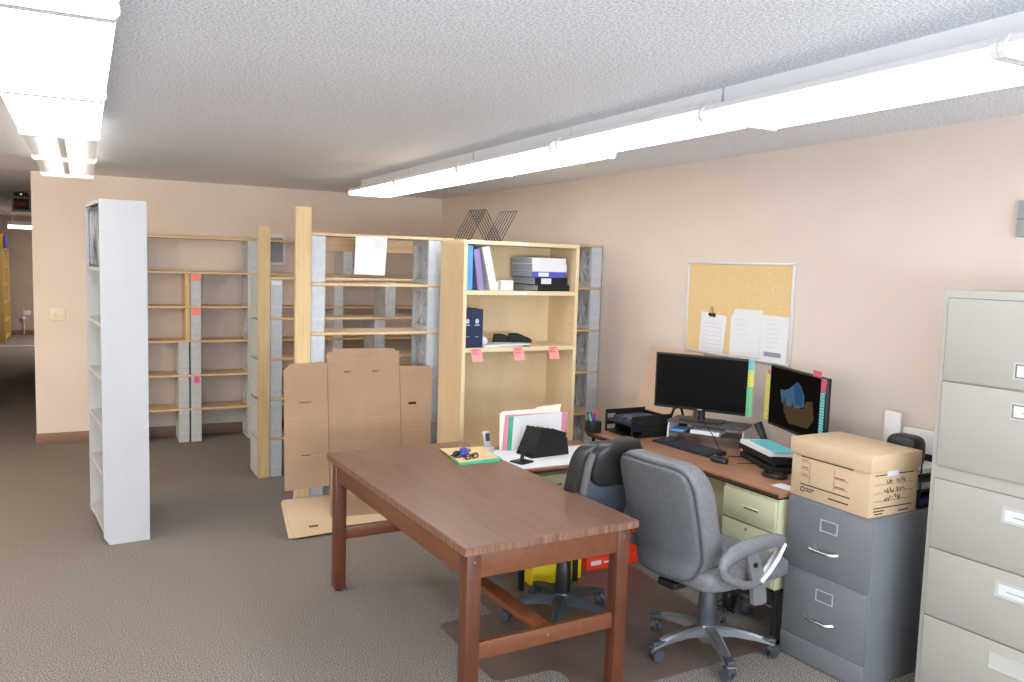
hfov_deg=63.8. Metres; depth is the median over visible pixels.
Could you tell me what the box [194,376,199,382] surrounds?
sticky note
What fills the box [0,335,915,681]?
floor
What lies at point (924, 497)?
paper stack
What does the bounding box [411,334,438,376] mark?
block
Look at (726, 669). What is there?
hood
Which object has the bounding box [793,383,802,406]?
picture
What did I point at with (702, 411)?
cable
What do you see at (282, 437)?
plank
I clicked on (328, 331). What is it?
plank
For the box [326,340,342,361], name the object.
block
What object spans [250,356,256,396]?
block
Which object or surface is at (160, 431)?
baseboard
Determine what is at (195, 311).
sticky note
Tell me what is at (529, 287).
binder
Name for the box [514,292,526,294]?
label
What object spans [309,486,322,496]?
block
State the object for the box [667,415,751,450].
monitor stand
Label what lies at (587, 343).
block
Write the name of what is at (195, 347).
block
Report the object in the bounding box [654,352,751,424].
monitor
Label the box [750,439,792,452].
folder
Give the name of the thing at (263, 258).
post
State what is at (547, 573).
carton
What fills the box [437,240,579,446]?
bookcase
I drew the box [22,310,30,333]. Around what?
wall socket
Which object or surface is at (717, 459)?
mouse
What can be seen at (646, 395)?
board
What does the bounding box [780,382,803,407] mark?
picture
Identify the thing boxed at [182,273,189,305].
upright
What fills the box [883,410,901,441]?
file holder
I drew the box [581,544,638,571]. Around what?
carton
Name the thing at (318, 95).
ceiling
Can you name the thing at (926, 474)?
tray
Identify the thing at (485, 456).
folder
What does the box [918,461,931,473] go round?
paper stack
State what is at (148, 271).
plank
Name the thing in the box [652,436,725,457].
keyboard
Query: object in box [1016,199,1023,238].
thermostat
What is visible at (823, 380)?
flags
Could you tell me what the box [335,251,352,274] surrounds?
block
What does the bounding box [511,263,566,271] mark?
binder
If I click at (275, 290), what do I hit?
block
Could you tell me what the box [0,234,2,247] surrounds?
book
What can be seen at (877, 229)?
wall
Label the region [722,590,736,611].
shoe
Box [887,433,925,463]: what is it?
tape dispenser
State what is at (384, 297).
block
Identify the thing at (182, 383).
block
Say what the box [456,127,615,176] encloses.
fluorescent fixture
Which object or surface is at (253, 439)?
block
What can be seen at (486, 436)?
cordless phone
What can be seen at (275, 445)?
block
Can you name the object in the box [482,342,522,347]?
paper pad
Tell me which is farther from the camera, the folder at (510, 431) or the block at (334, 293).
the block at (334, 293)
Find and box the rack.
[454,209,516,240]
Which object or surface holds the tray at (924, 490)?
on the organizer
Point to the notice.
(774, 336)
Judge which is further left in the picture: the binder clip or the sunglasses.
the sunglasses
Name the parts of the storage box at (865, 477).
lid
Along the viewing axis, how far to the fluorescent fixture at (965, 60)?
2.51 m
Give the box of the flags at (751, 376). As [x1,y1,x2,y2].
[747,371,753,386]
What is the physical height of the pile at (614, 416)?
0.009 m
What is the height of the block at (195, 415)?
0.299 m
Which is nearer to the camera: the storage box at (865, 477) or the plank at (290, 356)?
the storage box at (865, 477)
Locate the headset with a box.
[671,408,687,426]
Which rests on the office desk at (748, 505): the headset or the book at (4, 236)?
the headset
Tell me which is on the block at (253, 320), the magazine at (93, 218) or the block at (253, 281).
the block at (253, 281)
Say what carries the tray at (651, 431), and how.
on the office desk at (748, 505)
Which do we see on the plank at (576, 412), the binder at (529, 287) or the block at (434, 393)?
the block at (434, 393)
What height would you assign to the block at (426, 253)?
0.299 m
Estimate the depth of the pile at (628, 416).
5.06 m
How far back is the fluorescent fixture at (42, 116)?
3.45 m
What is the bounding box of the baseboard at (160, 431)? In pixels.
[36,419,283,444]
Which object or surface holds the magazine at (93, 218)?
on the bookcase at (117, 298)
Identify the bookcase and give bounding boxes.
[85,198,149,544]
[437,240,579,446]
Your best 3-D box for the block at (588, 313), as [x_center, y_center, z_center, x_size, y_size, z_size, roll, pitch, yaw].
[0.559,-0.252,6.373,0.092,0.299,0.300,-1,6,-27]
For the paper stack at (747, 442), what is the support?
on the wire tray at (781, 464)
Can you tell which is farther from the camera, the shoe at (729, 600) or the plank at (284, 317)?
the plank at (284, 317)
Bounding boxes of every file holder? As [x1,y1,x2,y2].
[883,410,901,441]
[903,426,933,454]
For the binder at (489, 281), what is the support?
on the bookcase at (472, 396)
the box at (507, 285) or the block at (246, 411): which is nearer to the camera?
the box at (507, 285)
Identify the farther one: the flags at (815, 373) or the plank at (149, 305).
the plank at (149, 305)
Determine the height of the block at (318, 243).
0.299 m
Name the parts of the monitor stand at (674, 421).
leg, plate, plate, leg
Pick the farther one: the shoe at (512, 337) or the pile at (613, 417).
the shoe at (512, 337)
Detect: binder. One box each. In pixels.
[465,309,470,347]
[466,307,482,347]
[467,246,472,289]
[473,246,496,290]
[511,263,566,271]
[512,257,565,264]
[512,271,564,277]
[513,276,566,284]
[514,283,568,290]
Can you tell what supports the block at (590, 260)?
on the plank at (373, 284)
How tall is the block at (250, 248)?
0.299 m
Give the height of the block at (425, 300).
0.299 m
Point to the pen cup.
(590, 426)
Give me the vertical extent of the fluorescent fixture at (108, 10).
0.135 m
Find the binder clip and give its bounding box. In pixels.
[708,306,715,316]
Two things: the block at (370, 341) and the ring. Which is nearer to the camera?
the ring
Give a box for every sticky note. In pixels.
[191,274,199,280]
[192,308,199,314]
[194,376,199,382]
[470,349,483,361]
[513,347,524,359]
[548,346,559,358]
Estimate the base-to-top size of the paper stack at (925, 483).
0.030 m
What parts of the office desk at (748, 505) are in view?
frame, modesty panel, drawer, drawer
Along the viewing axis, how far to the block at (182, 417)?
7.68 m
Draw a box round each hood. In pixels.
[650,648,662,653]
[722,665,734,674]
[766,644,775,650]
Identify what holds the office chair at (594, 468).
on the chair mat
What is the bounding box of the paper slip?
[772,483,790,490]
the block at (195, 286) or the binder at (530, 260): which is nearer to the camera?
the binder at (530, 260)
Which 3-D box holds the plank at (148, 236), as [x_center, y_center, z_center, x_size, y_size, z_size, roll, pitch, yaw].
[-2.221,-0.975,8.082,3.150,0.018,0.304,-1,6,-27]
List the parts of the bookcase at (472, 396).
panel, panel, panel, shelf, shelf, panel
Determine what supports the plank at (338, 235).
on the block at (318, 243)
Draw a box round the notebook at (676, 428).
[670,426,689,431]
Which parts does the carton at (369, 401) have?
panel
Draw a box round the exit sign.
[11,191,30,211]
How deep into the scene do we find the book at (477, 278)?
5.29 m
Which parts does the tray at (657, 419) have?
panel, panel, panel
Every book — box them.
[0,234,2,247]
[3,235,6,248]
[472,249,483,289]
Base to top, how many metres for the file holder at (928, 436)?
0.305 m
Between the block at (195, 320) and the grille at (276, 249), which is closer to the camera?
the block at (195, 320)
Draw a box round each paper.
[354,236,386,275]
[491,445,580,468]
[698,311,726,356]
[729,309,762,357]
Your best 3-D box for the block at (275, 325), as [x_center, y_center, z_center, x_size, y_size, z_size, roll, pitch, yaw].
[-1.924,-0.029,6.608,0.092,0.299,0.300,-1,6,-27]
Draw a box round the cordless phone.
[482,431,494,451]
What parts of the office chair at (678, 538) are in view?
panel, arm, backrest, arm, seat, arm, arm, arm, arm plate, arm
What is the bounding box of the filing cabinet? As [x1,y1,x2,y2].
[779,494,927,681]
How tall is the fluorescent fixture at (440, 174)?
0.135 m
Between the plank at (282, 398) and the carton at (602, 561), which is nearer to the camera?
the carton at (602, 561)
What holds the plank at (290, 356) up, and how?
on the block
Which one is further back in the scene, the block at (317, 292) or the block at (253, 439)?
the block at (253, 439)
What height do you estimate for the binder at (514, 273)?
0.038 m
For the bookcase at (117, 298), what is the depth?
4.90 m
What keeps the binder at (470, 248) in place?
on the bookcase at (472, 396)
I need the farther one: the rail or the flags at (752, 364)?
the rail
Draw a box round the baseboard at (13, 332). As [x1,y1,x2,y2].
[11,330,33,334]
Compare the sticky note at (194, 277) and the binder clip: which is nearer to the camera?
the binder clip
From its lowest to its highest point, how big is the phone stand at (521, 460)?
0.088 m
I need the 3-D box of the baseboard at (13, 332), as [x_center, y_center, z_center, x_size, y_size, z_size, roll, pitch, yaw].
[-10.074,-0.183,17.040,1.358,0.100,0.012,-1,6,-27]
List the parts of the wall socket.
plate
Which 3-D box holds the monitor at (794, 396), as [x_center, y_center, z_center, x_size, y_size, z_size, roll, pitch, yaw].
[1.515,0.407,4.212,0.152,0.511,0.574,1,5,-9]
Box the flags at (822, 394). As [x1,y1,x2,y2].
[818,393,824,432]
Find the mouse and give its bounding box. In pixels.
[710,454,727,463]
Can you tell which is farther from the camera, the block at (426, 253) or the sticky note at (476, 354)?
the block at (426, 253)
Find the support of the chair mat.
on the floor
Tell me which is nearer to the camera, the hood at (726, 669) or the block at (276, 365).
the hood at (726, 669)
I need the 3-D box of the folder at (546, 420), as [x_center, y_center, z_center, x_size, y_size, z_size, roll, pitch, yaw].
[0.145,0.523,4.794,0.335,0.205,0.016,-1,6,-28]
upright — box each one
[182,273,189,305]
[182,308,189,340]
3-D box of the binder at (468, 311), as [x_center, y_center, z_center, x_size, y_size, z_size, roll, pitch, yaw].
[-0.342,-0.090,5.401,0.047,0.250,0.221,-1,6,-30]
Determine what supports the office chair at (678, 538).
on the chair mat
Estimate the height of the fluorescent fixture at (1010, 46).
0.135 m
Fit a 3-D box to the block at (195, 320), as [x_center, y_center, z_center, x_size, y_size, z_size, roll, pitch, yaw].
[-3.000,-0.169,7.765,0.092,0.299,0.300,-1,6,-27]
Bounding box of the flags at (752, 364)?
[748,359,754,370]
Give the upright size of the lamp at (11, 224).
0.310 m
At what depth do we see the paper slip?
3.88 m
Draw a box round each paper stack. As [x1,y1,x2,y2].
[690,426,725,436]
[740,439,792,457]
[916,491,929,505]
[917,476,930,489]
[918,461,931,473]
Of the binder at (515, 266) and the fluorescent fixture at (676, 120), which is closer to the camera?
the fluorescent fixture at (676, 120)
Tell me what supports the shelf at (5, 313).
on the floor
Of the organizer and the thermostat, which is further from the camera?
the organizer
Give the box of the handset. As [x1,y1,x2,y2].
[754,421,766,438]
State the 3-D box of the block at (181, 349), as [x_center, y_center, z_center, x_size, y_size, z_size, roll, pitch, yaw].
[-3.104,0.150,7.745,0.092,0.299,0.300,-1,6,-27]
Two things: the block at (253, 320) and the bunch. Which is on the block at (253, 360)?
the block at (253, 320)
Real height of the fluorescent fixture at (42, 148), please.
0.135 m
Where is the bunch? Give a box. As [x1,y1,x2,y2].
[450,447,470,457]
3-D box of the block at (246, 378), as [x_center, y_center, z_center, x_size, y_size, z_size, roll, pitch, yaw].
[-2.565,0.457,8.060,0.092,0.299,0.300,-1,6,-27]
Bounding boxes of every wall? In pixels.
[0,215,33,329]
[30,171,441,433]
[441,114,1023,532]
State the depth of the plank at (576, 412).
6.28 m
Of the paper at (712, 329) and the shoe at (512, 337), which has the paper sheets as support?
the shoe at (512, 337)
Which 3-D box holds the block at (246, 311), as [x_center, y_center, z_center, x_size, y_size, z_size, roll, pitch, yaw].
[-2.546,-0.177,8.001,0.092,0.299,0.300,-1,6,-27]
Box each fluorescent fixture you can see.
[0,0,119,21]
[0,5,119,102]
[0,92,106,140]
[19,133,97,163]
[36,160,96,178]
[348,168,432,197]
[393,152,504,188]
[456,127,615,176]
[555,88,744,154]
[697,11,1023,130]
[997,31,1023,63]
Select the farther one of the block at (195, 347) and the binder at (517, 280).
the block at (195, 347)
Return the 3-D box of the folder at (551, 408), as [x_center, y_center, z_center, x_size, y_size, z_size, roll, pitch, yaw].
[0.110,0.501,4.808,0.409,0.245,0.018,-1,6,-28]
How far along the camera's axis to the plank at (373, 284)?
5.49 m
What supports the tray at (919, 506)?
on the organizer
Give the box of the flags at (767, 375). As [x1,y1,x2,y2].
[763,374,769,419]
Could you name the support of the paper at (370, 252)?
hanging from the plank at (338, 235)
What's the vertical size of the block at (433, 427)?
0.299 m
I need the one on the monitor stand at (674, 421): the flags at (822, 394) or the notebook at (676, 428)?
the notebook at (676, 428)
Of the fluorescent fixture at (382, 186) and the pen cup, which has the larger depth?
the fluorescent fixture at (382, 186)
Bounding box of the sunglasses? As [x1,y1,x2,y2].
[463,452,478,459]
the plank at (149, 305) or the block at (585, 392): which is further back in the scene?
the plank at (149, 305)
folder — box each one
[440,446,500,464]
[499,404,560,449]
[502,412,567,449]
[507,415,523,449]
[511,412,561,450]
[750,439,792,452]
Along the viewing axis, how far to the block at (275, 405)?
6.54 m
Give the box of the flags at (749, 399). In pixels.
[745,387,752,416]
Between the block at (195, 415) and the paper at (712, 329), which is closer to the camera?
the paper at (712, 329)
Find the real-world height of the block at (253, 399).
0.299 m
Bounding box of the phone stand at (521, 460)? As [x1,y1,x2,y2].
[510,446,533,464]
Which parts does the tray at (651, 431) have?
panel, panel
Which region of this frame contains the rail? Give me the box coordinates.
[325,238,412,253]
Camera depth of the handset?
4.56 m
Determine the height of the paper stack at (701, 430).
0.022 m
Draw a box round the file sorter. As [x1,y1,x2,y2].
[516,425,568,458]
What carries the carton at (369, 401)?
on the floor
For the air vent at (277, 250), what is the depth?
8.23 m
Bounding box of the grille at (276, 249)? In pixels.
[270,238,282,261]
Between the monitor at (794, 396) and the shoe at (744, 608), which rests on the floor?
the shoe at (744, 608)
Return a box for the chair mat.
[441,566,764,681]
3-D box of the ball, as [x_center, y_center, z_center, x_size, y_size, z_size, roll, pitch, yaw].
[-0.184,0.000,5.422,0.048,0.052,0.048,-1,6,-27]
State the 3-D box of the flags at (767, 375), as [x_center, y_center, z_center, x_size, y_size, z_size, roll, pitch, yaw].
[1.392,0.304,4.495,0.001,0.246,0.049,1,5,-9]
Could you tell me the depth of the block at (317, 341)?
5.29 m
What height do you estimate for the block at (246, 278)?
0.299 m
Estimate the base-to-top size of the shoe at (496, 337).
0.062 m
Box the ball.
[482,337,487,344]
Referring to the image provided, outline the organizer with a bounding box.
[915,454,932,508]
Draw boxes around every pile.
[613,417,640,424]
[614,412,652,421]
[614,416,641,422]
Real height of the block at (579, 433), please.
0.299 m
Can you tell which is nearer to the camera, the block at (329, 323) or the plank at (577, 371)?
the plank at (577, 371)
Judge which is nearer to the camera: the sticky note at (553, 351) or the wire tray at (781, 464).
the wire tray at (781, 464)
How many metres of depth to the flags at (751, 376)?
4.58 m
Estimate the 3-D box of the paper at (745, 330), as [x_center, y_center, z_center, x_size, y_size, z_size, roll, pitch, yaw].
[1.384,-0.045,4.882,0.004,0.288,0.257,-1,6,-27]
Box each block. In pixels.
[175,343,188,374]
[176,377,189,408]
[176,411,189,442]
[189,342,200,373]
[189,376,201,407]
[189,410,201,441]
[190,274,200,305]
[190,308,200,339]
[243,241,257,272]
[243,275,256,305]
[243,308,254,339]
[243,342,253,372]
[243,375,252,404]
[243,407,251,437]
[250,278,256,316]
[250,317,256,356]
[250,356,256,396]
[250,395,256,436]
[250,433,256,475]
[270,279,281,317]
[270,320,281,357]
[270,360,281,397]
[270,400,281,437]
[270,440,281,476]
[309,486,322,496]
[311,235,325,282]
[311,286,324,331]
[311,335,324,362]
[326,276,343,306]
[326,309,342,337]
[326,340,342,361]
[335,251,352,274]
[364,320,384,347]
[374,281,395,316]
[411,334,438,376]
[412,287,439,330]
[413,240,440,284]
[430,425,436,443]
[431,380,437,422]
[573,414,593,442]
[574,373,596,411]
[575,332,598,370]
[577,290,600,328]
[578,247,601,286]
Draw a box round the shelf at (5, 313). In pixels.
[0,248,10,342]
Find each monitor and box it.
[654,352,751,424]
[768,364,831,434]
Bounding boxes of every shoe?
[492,334,507,341]
[508,333,531,342]
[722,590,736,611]
[739,591,752,614]
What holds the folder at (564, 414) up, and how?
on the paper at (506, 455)
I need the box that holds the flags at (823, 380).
[821,379,826,392]
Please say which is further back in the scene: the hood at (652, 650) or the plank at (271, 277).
the plank at (271, 277)
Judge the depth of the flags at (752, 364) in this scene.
4.57 m
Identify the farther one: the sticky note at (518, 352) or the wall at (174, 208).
the wall at (174, 208)
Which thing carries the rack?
on the bookcase at (472, 396)
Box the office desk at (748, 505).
[586,429,791,644]
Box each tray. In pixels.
[605,407,671,427]
[605,420,667,438]
[739,442,792,473]
[915,504,928,508]
[917,488,929,492]
[918,472,930,476]
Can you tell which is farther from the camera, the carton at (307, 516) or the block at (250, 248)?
the block at (250, 248)
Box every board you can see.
[635,346,703,426]
[684,262,796,366]
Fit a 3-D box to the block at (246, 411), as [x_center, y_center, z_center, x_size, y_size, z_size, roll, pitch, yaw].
[-2.575,0.774,8.089,0.092,0.299,0.300,-1,6,-27]
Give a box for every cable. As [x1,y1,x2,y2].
[702,411,720,449]
[727,456,753,463]
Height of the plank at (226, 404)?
0.018 m
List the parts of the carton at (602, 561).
printed panel, lid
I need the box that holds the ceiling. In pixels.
[0,0,1023,215]
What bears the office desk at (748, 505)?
on the floor
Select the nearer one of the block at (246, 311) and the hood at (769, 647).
the hood at (769, 647)
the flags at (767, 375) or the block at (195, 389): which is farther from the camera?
the block at (195, 389)
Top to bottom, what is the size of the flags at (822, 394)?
0.222 m
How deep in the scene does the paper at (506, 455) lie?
4.54 m
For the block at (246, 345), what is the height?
0.299 m
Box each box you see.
[497,280,512,290]
[790,431,922,518]
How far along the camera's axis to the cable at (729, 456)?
4.32 m
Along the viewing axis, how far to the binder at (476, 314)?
5.34 m
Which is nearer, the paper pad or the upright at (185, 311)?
the paper pad
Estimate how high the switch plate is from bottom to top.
0.116 m
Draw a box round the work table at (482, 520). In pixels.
[327,441,638,681]
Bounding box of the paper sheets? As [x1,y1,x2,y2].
[490,342,530,344]
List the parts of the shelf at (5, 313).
panel, panel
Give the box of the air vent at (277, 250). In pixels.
[270,234,285,265]
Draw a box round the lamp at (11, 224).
[7,212,31,228]
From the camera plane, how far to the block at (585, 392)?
6.31 m
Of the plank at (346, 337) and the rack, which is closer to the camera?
the rack
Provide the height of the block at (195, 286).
0.299 m
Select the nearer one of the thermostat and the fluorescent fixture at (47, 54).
the fluorescent fixture at (47, 54)
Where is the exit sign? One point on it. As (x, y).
(20, 203)
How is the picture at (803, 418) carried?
attached to the monitor at (794, 396)
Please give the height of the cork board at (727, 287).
0.574 m
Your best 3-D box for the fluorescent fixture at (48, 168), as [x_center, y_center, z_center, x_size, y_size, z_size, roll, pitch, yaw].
[-3.079,-1.246,5.684,0.357,0.135,1.222,-1,6,-27]
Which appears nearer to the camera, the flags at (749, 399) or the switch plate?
the flags at (749, 399)
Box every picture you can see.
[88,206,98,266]
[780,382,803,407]
[783,398,812,428]
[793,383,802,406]
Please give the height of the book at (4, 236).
0.240 m
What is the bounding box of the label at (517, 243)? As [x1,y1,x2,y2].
[516,242,528,245]
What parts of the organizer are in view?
post, panel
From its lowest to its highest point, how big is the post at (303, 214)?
2.070 m
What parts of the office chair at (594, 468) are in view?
arm, arm, arm, arm, arm, frame, backrest, frame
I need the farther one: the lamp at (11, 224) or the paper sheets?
the lamp at (11, 224)
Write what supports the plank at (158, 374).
on the block at (182, 383)
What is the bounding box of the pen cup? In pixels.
[584,420,601,432]
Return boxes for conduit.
[0,206,15,216]
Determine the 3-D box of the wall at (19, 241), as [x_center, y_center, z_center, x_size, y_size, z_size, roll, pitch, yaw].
[-9.137,-1.367,17.464,3.450,2.435,0.100,-1,6,-27]
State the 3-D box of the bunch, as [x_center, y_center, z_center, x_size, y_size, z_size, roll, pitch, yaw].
[-0.270,0.585,4.331,0.086,0.035,0.147,6,7,39]
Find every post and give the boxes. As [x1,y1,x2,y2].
[257,226,269,477]
[293,206,311,498]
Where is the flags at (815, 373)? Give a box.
[813,370,821,377]
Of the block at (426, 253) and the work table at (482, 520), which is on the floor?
the work table at (482, 520)
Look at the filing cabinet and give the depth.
3.55 m
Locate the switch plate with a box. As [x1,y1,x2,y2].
[50,308,65,320]
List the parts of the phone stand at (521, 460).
stem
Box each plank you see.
[147,235,294,242]
[147,270,412,277]
[148,304,411,308]
[148,335,411,342]
[148,364,410,377]
[149,400,283,412]
[270,276,412,281]
[270,315,411,319]
[270,351,410,360]
[270,392,283,400]
[270,429,328,439]
[311,232,602,247]
[311,282,600,289]
[311,328,599,334]
[328,409,593,431]
[432,368,597,379]
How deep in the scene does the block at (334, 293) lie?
8.24 m
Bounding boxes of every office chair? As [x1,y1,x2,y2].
[499,436,642,642]
[620,449,787,681]
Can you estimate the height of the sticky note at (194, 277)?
0.078 m
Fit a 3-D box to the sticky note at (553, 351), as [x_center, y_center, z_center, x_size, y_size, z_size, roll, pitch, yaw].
[0.287,0.080,5.619,0.092,0.084,0.012,-1,6,-30]
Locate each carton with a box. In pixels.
[281,495,386,538]
[284,348,431,516]
[524,559,580,584]
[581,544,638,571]
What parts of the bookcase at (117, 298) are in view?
panel, shelf, panel, shelf, shelf, shelf, shelf, shelf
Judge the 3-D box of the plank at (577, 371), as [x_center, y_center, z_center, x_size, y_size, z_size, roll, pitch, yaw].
[-0.388,0.240,5.930,2.204,0.018,0.304,-1,6,-27]
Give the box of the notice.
[759,315,789,363]
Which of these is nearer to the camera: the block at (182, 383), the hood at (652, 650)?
the hood at (652, 650)
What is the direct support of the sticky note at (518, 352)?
attached to the bookcase at (472, 396)

